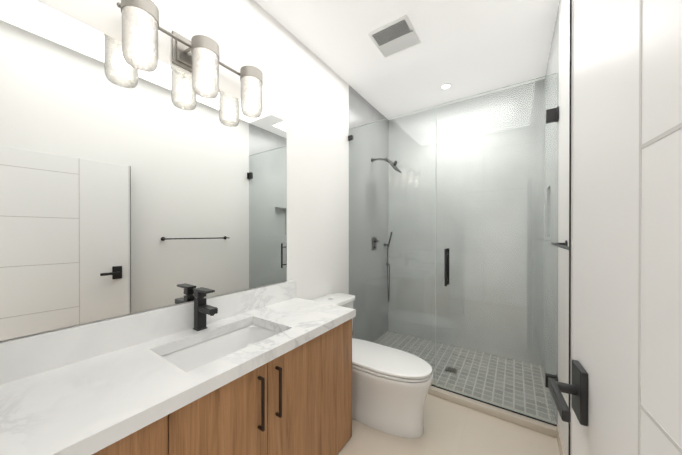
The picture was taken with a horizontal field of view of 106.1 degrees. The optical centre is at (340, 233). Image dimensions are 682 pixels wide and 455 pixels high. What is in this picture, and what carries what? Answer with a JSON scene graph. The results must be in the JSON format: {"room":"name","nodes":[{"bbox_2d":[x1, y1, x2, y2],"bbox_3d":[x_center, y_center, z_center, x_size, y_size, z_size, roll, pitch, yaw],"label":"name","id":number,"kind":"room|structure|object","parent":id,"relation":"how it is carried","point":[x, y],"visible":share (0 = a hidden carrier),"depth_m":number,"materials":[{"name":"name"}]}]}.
{"room":"bathroom","nodes":[
{"label":"bathroom","id":0,"kind":"room"},
{"bbox_2d":[0,0,388,341],"bbox_3d":[-0.340,-0.105,2.287,0.120,3.046,3.705,0,0,34],"label":"wall","id":1,"kind":"structure","parent":0,"point":[305,93],"depth_m":2.29,"materials":[{"name":"white paint"}]},
{"bbox_2d":[0,0,286,340],"bbox_3d":[-0.845,-0.253,1.426,0.006,1.257,1.466,0,0,34],"label":"mirror","id":2,"kind":"object","parent":1,"relation":"attached to","point":[125,188],"visible":1,"depth_m":1.16,"materials":[{"name":"silver mirror"}]},
{"bbox_2d":[0,280,295,383],"bbox_3d":[-0.813,0.453,1.462,0.020,0.145,1.560,0,0,34],"label":"backsplash","id":3,"kind":"structure","parent":1,"relation":"attached to","point":[29,355],"depth_m":1.14,"materials":[{"name":"white stone"}]},
{"bbox_2d":[117,0,262,117],"bbox_3d":[-0.752,-0.908,1.396,0.194,0.332,0.714,0,0,34],"label":"sconce","id":4,"kind":"object","parent":1,"relation":"attached to","point":[198,56],"visible":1,"depth_m":1.32,"materials":[{"name":"white glass"}]},
{"bbox_2d":[372,237,379,249],"bbox_3d":[0.448,0.125,3.289,0.057,0.170,0.125,0,0,34],"label":"shower valve","id":5,"kind":"object","parent":1,"relation":"attached to","point":[374,243],"depth_m":3.27,"materials":[{"name":"black metal"}]},
{"bbox_2d":[371,158,401,172],"bbox_3d":[0.541,-0.854,3.159,0.353,0.219,0.200,0,0,34],"label":"shower head","id":6,"kind":"object","parent":1,"relation":"attached to","point":[393,165],"depth_m":3.09},
{"bbox_2d":[384,232,391,301],"bbox_3d":[0.672,0.464,3.546,0.140,0.984,0.163,0,0,34],"label":"shower","id":7,"kind":"object","parent":1,"relation":"attached to","point":[387,245],"depth_m":3.56,"materials":[{"name":"black metal"}]},
{"bbox_2d":[254,0,558,119],"bbox_3d":[0.100,-1.675,1.258,1.999,0.100,4.905,0,0,34],"label":"ceiling","id":8,"kind":"structure","parent":0,"point":[465,48],"depth_m":2.21,"materials":[{"name":"white paint"}]},
{"bbox_2d":[368,14,420,57],"bbox_3d":[0.446,-1.618,2.122,0.330,0.019,0.330,0,0,34],"label":"fan","id":9,"kind":"object","parent":8,"relation":"attached to","point":[395,36],"visible":1,"depth_m":2.09,"materials":[{"name":"white plastic"}]},
{"bbox_2d":[440,83,450,88],"bbox_3d":[1.156,-1.626,2.830,0.110,0.008,0.110,0,0,34],"label":"recessed light","id":10,"kind":"object","parent":8,"relation":"in","point":[446,86],"visible":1,"depth_m":2.83,"materials":[{"name":"white plastic"}]},
{"bbox_2d":[337,331,559,454],"bbox_3d":[0.100,1.461,1.268,1.999,0.120,4.905,0,0,34],"label":"floor","id":11,"kind":"structure","parent":0,"point":[451,428],"depth_m":1.99,"materials":[{"name":"tile"}]},
{"bbox_2d":[84,316,355,454],"bbox_3d":[-0.575,0.999,1.294,0.604,0.846,1.546,0,0,34],"label":"bathroom vanity","id":12,"kind":"object","parent":11,"relation":"on","point":[265,370],"depth_m":1.19,"materials":[{"name":"brown wood"}]},
{"bbox_2d":[0,298,355,454],"bbox_3d":[-0.578,0.551,1.303,0.587,0.050,1.560,0,0,34],"label":"countertop","id":13,"kind":"structure","parent":12,"relation":"on","point":[73,409],"depth_m":0.90,"materials":[{"name":"white stone"}]},
{"bbox_2d":[192,288,219,331],"bbox_3d":[-0.732,0.413,1.386,0.167,0.224,0.053,0,0,34],"label":"faucet","id":14,"kind":"object","parent":13,"relation":"on","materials":[{"name":"black metal"}]},
{"bbox_2d":[160,320,279,371],"bbox_3d":[-0.574,0.638,1.303,0.362,0.148,0.572,0,0,34],"label":"sink","id":15,"kind":"object","parent":13,"relation":"in","point":[199,352],"depth_m":1.43,"materials":[{"name":"white ceramic"}]},
{"bbox_2d":[311,293,432,437],"bbox_3d":[0.216,0.998,2.068,1.017,0.841,0.540,0,0,34],"label":"toilet","id":16,"kind":"object","parent":11,"relation":"on","point":[391,386],"visible":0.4,"depth_m":1.84,"materials":[{"name":"white ceramic"}]},
{"bbox_2d":[445,366,457,373],"bbox_3d":[1.129,1.395,2.622,0.110,0.004,0.110,0,0,34],"label":"shower drain","id":17,"kind":"object","parent":11,"relation":"on","point":[451,370],"depth_m":2.61,"materials":[{"name":"silver metal"}]},
{"bbox_2d":[428,383,556,437],"bbox_3d":[0.809,1.392,2.311,1.759,0.052,0.110,0,0,34],"label":"sill","id":18,"kind":"structure","parent":11,"relation":"on","point":[524,421],"depth_m":1.99,"materials":[{"name":"stone"}]},
{"bbox_2d":[348,73,558,426],"bbox_3d":[0.811,0.111,2.311,1.756,2.508,0.112,0,0,34],"label":"glass wall","id":19,"kind":"structure","parent":18,"relation":"on","point":[552,115],"depth_m":2.15,"materials":[{"name":"clear glass"}]},
{"bbox_2d":[388,79,544,365],"bbox_3d":[1.494,-0.108,3.208,1.879,3.046,0.120,0,0,34],"label":"wall","id":20,"kind":"structure","parent":0,"point":[445,300],"depth_m":3.07,"materials":[{"name":"tile"}]},
{"bbox_2d":[544,0,569,454],"bbox_3d":[1.181,-0.102,1.182,0.120,3.046,3.585,0,0,34],"label":"wall","id":21,"kind":"structure","parent":0,"point":[563,221],"depth_m":1.81,"materials":[{"name":"white paint"}]},
{"bbox_2d":[551,240,568,249],"bbox_3d":[1.089,0.061,1.219,0.072,0.044,0.784,0,0,34],"label":"towel rail","id":22,"kind":"object","parent":21,"relation":"attached to","point":[561,245],"visible":0.4,"depth_m":1.39,"materials":[{"name":"black metal"}]},
{"bbox_2d":[557,424,565,454],"bbox_3d":[0.844,1.373,0.807,0.012,0.100,2.339,0,0,34],"label":"baseboard","id":23,"kind":"structure","parent":21,"relation":"attached to","point":[560,445],"depth_m":1.67,"materials":[{"name":"tile"}]},
{"bbox_3d":[0.157,-0.097,-0.217,0.002,3.046,0.120,0,0,34],"label":"wall","id":24,"kind":"structure","parent":0,"visible":0},
{"bbox_2d":[548,0,681,454],"bbox_3d":[0.379,0.380,0.278,0.178,2.072,0.969,0,0,34],"label":"door","id":25,"kind":"structure","parent":24,"relation":"in","point":[623,388],"depth_m":0.43,"materials":[{"name":"white paint"}]}
]}

